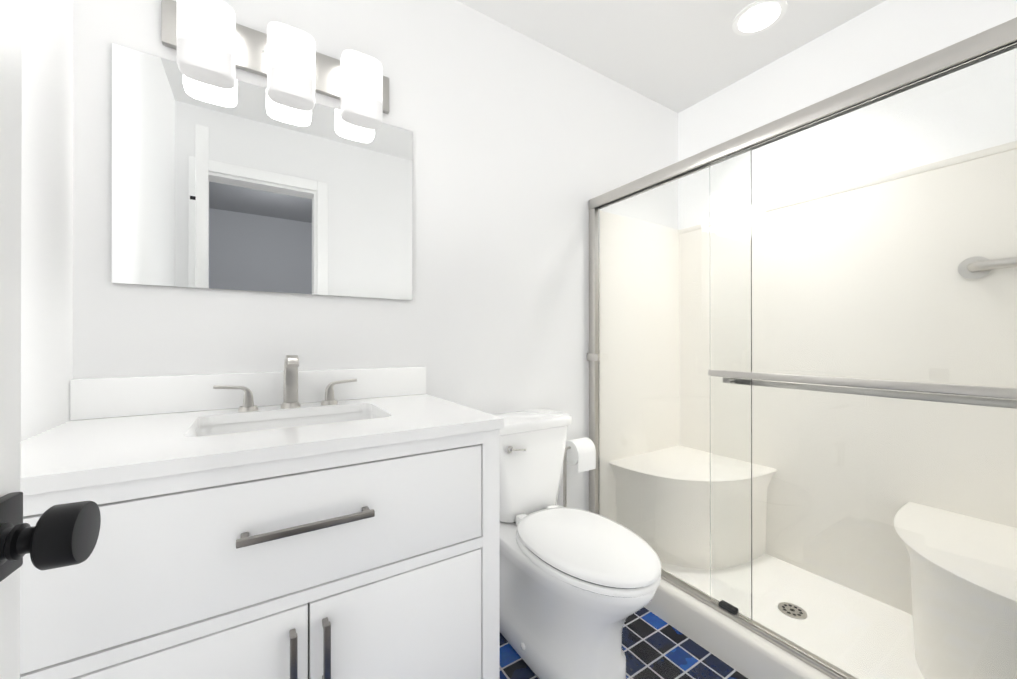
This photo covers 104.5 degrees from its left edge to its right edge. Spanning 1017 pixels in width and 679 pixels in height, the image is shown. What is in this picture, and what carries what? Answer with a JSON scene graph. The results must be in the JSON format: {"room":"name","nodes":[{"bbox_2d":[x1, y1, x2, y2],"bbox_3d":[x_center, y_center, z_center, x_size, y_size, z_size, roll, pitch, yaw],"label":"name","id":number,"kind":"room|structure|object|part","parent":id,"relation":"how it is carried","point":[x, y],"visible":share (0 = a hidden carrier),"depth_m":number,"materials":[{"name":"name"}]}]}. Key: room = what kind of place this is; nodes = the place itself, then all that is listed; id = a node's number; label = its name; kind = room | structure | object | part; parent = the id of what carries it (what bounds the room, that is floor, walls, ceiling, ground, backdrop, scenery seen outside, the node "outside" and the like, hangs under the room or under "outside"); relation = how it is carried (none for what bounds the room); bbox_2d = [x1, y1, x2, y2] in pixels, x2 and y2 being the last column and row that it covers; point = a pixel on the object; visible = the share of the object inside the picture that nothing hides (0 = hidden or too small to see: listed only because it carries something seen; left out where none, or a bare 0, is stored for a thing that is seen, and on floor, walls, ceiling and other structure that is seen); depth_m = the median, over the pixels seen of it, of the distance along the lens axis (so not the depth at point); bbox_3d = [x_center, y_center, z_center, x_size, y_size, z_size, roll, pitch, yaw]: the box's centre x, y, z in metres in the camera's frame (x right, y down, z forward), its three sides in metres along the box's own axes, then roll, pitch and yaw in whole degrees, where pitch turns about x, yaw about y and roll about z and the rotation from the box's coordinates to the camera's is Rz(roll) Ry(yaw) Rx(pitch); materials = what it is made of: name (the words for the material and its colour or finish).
{"room":"bathroom","nodes":[
{"label":"bathroom","id":0,"kind":"room"},
{"bbox_2d":[21,0,72,440],"bbox_3d":[-0.709,-0.132,0.283,0.120,2.390,1.557,0,0,-32],"label":"wall","id":1,"kind":"structure","parent":0,"point":[47,217],"depth_m":0.85,"materials":[{"name":"white paint"}]},
{"bbox_2d":[72,0,677,510],"bbox_3d":[-0.077,-0.129,1.680,2.687,2.390,0.120,0,0,-32],"label":"wall","id":2,"kind":"structure","parent":0,"point":[524,150],"depth_m":1.50,"materials":[{"name":"white paint"}]},
{"bbox_2d":[70,366,425,420],"bbox_3d":[-0.687,0.145,1.205,0.904,0.100,0.020,0,0,-32],"label":"backsplash","id":3,"kind":"structure","parent":2,"relation":"attached to","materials":[{"name":"white stone"}]},
{"bbox_2d":[112,43,411,299],"bbox_3d":[-0.682,-0.452,1.217,0.785,0.610,0.012,0,0,-32],"label":"mirror","id":4,"kind":"object","parent":2,"relation":"attached to","point":[243,186],"visible":0.96,"depth_m":1.16,"materials":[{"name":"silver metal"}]},
{"bbox_2d":[161,0,388,129],"bbox_3d":[-0.652,-0.818,1.181,0.604,0.211,0.105,0,0,-32],"label":"sconce","id":5,"kind":"object","parent":2,"relation":"attached to","point":[213,42],"visible":1,"depth_m":1.14,"materials":[{"name":"white glass"}]},
{"bbox_3d":[-0.815,-0.811,1.065,0.126,0.197,0.084,0,0,-32],"label":"lamp shade","id":6,"kind":"part","parent":5,"relation":"part of","materials":[{"name":"white glass"}]},
{"bbox_3d":[-0.646,-0.811,1.172,0.126,0.197,0.084,0,0,-32],"label":"lamp shade","id":7,"kind":"part","parent":5,"relation":"part of","materials":[{"name":"white glass"}]},
{"bbox_3d":[-0.477,-0.811,1.280,0.126,0.197,0.084,0,0,-32],"label":"lamp shade","id":8,"kind":"part","parent":5,"relation":"part of","materials":[{"name":"white glass"}]},
{"bbox_2d":[500,607,747,678],"bbox_3d":[0.341,1.095,1.020,2.687,0.060,1.677,0,0,-32],"label":"floor","id":9,"kind":"structure","parent":0,"point":[654,646],"depth_m":1.32,"materials":[{"name":"tile"}]},
{"bbox_2d":[20,355,503,678],"bbox_3d":[-0.536,0.553,0.966,0.904,1.023,0.584,0,0,-32],"label":"bathroom vanity","id":10,"kind":"object","parent":9,"relation":"on","point":[290,521],"visible":0.98,"depth_m":0.77,"materials":[{"name":"white paint"}]},
{"bbox_3d":[-0.550,0.722,0.665,0.376,0.425,0.020,0,0,-32],"label":"door","id":11,"kind":"part","parent":10,"relation":"part of","materials":[{"name":"white paint"}]},
{"bbox_3d":[-0.390,0.367,0.768,0.756,0.221,0.020,0,0,-32],"label":"drawer","id":12,"kind":"part","parent":10,"relation":"part of","materials":[{"name":"white paint"}]},
{"bbox_2d":[20,394,503,495],"bbox_3d":[-0.542,0.207,0.977,0.904,0.025,0.560,0,0,-32],"label":"countertop","id":13,"kind":"structure","parent":10,"relation":"on","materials":[{"name":"white stone"}]},
{"bbox_2d":[213,385,258,411],"bbox_3d":[-0.748,0.158,1.083,0.103,0.074,0.050,0,0,-32],"label":"handle","id":14,"kind":"object","parent":13,"relation":"on","point":[248,402],"depth_m":1.08,"materials":[{"name":"silver metal"}]},
{"bbox_2d":[191,411,379,436],"bbox_3d":[-0.543,0.286,1.008,0.472,0.132,0.318,0,0,-32],"label":"sink","id":15,"kind":"object","parent":13,"relation":"in","point":[284,420],"depth_m":1.10,"materials":[{"name":"white ceramic"}]},
{"bbox_2d":[280,355,300,408],"bbox_3d":[-0.624,0.118,1.131,0.054,0.153,0.108,0,0,-32],"label":"faucet","id":16,"kind":"object","parent":13,"relation":"on","point":[291,362],"depth_m":1.14,"materials":[{"name":"silver metal"}]},
{"bbox_2d":[321,378,356,404],"bbox_3d":[-0.528,0.158,1.224,0.103,0.074,0.050,0,0,-32],"label":"handle","id":17,"kind":"object","parent":13,"relation":"on","point":[329,399],"depth_m":1.20,"materials":[{"name":"silver metal"}]},
{"bbox_3d":[-0.399,0.607,0.729,0.012,0.135,0.036,0,0,-32],"label":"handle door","id":18,"kind":"part","parent":10,"relation":"part of","materials":[{"name":"silver metal"}]},
{"bbox_3d":[-0.375,0.348,0.744,0.230,0.012,0.036,0,0,-32],"label":"handle drawer","id":19,"kind":"part","parent":10,"relation":"part of","materials":[{"name":"silver metal"}]},
{"bbox_3d":[-0.351,0.607,0.759,0.012,0.135,0.036,0,0,-32],"label":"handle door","id":20,"kind":"part","parent":10,"relation":"part of","materials":[{"name":"silver metal"}]},
{"bbox_3d":[-0.230,0.722,0.869,0.376,0.425,0.020,0,0,-32],"label":"door","id":21,"kind":"part","parent":10,"relation":"part of","materials":[{"name":"white paint"}]},
{"bbox_2d":[492,409,660,678],"bbox_3d":[0.184,0.682,1.337,0.404,0.768,0.718,0,0,-32],"label":"toilet","id":22,"kind":"object","parent":9,"relation":"on","point":[578,587],"visible":0.79,"depth_m":1.23,"materials":[{"name":"white ceramic"}]},
{"bbox_3d":[0.026,0.388,1.411,0.076,0.026,0.028,0,0,-32],"label":"lever","id":23,"kind":"part","parent":22,"relation":"part of","materials":[{"name":"silver metal"}]},
{"bbox_3d":[0.049,0.317,1.549,0.404,0.038,0.216,0,0,-32],"label":"tank lid","id":24,"kind":"part","parent":22,"relation":"part of","materials":[{"name":"white ceramic"}]},
{"bbox_3d":[0.048,0.502,1.550,0.380,0.332,0.192,0,0,-32],"label":"tank","id":25,"kind":"part","parent":22,"relation":"part of","materials":[{"name":"white ceramic"}]},
{"bbox_3d":[0.189,0.867,1.327,0.362,0.397,0.687,0,0,-32],"label":"bowl","id":26,"kind":"part","parent":22,"relation":"part of","materials":[{"name":"white ceramic"}]},
{"bbox_3d":[0.241,0.658,1.246,0.356,0.020,0.500,0,0,-32],"label":"seat","id":27,"kind":"part","parent":22,"relation":"part of","materials":[{"name":"white plastic"}]},
{"bbox_3d":[0.243,0.632,1.243,0.348,0.023,0.497,0,0,-32],"label":"seat lid","id":28,"kind":"part","parent":22,"relation":"part of","materials":[{"name":"white plastic"}]},
{"bbox_2d":[563,437,595,506],"bbox_3d":[0.291,0.752,1.729,0.183,0.630,0.170,0,0,-32],"label":"toilet paper holder","id":29,"kind":"object","parent":9,"relation":"on","point":[581,452],"visible":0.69,"depth_m":1.70,"materials":[{"name":"white paper"}]},
{"bbox_2d":[587,17,1016,678],"bbox_3d":[1.070,0.193,1.449,0.754,1.745,1.495,0,0,-32],"label":"shower","id":30,"kind":"object","parent":9,"relation":"on","point":[801,355],"visible":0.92,"depth_m":1.10,"materials":[{"name":"clear glass"}]},
{"bbox_3d":[0.617,0.145,1.587,0.006,1.548,0.688,0,0,-32],"label":"glass","id":31,"kind":"part","parent":30,"relation":"part of","materials":[{"name":"clear glass"}]},
{"bbox_3d":[0.928,0.144,1.068,0.006,1.548,0.784,0,0,-32],"label":"glass","id":32,"kind":"part","parent":30,"relation":"part of","materials":[{"name":"clear glass"}]},
{"bbox_2d":[457,0,885,112],"bbox_3d":[0.341,-1.355,1.026,2.687,0.060,1.677,0,0,-32],"label":"ceiling","id":33,"kind":"structure","parent":0,"point":[678,56],"depth_m":1.71,"materials":[{"name":"white paint"}]},
{"bbox_2d":[732,0,786,35],"bbox_3d":[1.023,-1.320,1.607,0.190,0.010,0.190,0,0,-32],"label":"recessed light","id":34,"kind":"object","parent":33,"relation":"in","point":[759,17],"depth_m":1.60,"materials":[{"name":"white plastic"}]},
{"bbox_2d":[678,0,1016,161],"bbox_3d":[1.456,-0.129,1.662,0.120,2.390,1.557,0,0,-32],"label":"wall","id":35,"kind":"structure","parent":0,"point":[884,37],"depth_m":1.66,"materials":[{"name":"white paint"}]},
{"bbox_3d":[-0.220,-0.133,-0.257,0.125,2.390,0.120,0,0,-32],"label":"wall","id":36,"kind":"structure","parent":0,"visible":0},
{"bbox_2d":[0,0,100,678],"bbox_3d":[-0.319,0.045,0.107,0.110,2.012,0.600,0,0,-26],"label":"door","id":37,"kind":"structure","parent":36,"relation":"in","point":[10,207],"depth_m":0.35,"materials":[{"name":"white paint"}]},
{"bbox_3d":[-0.408,0.171,0.340,0.065,0.068,0.068,0,0,-26],"label":"inside door knob","id":38,"kind":"part","parent":37,"relation":"part of","materials":[{"name":"black metal"}]}
]}

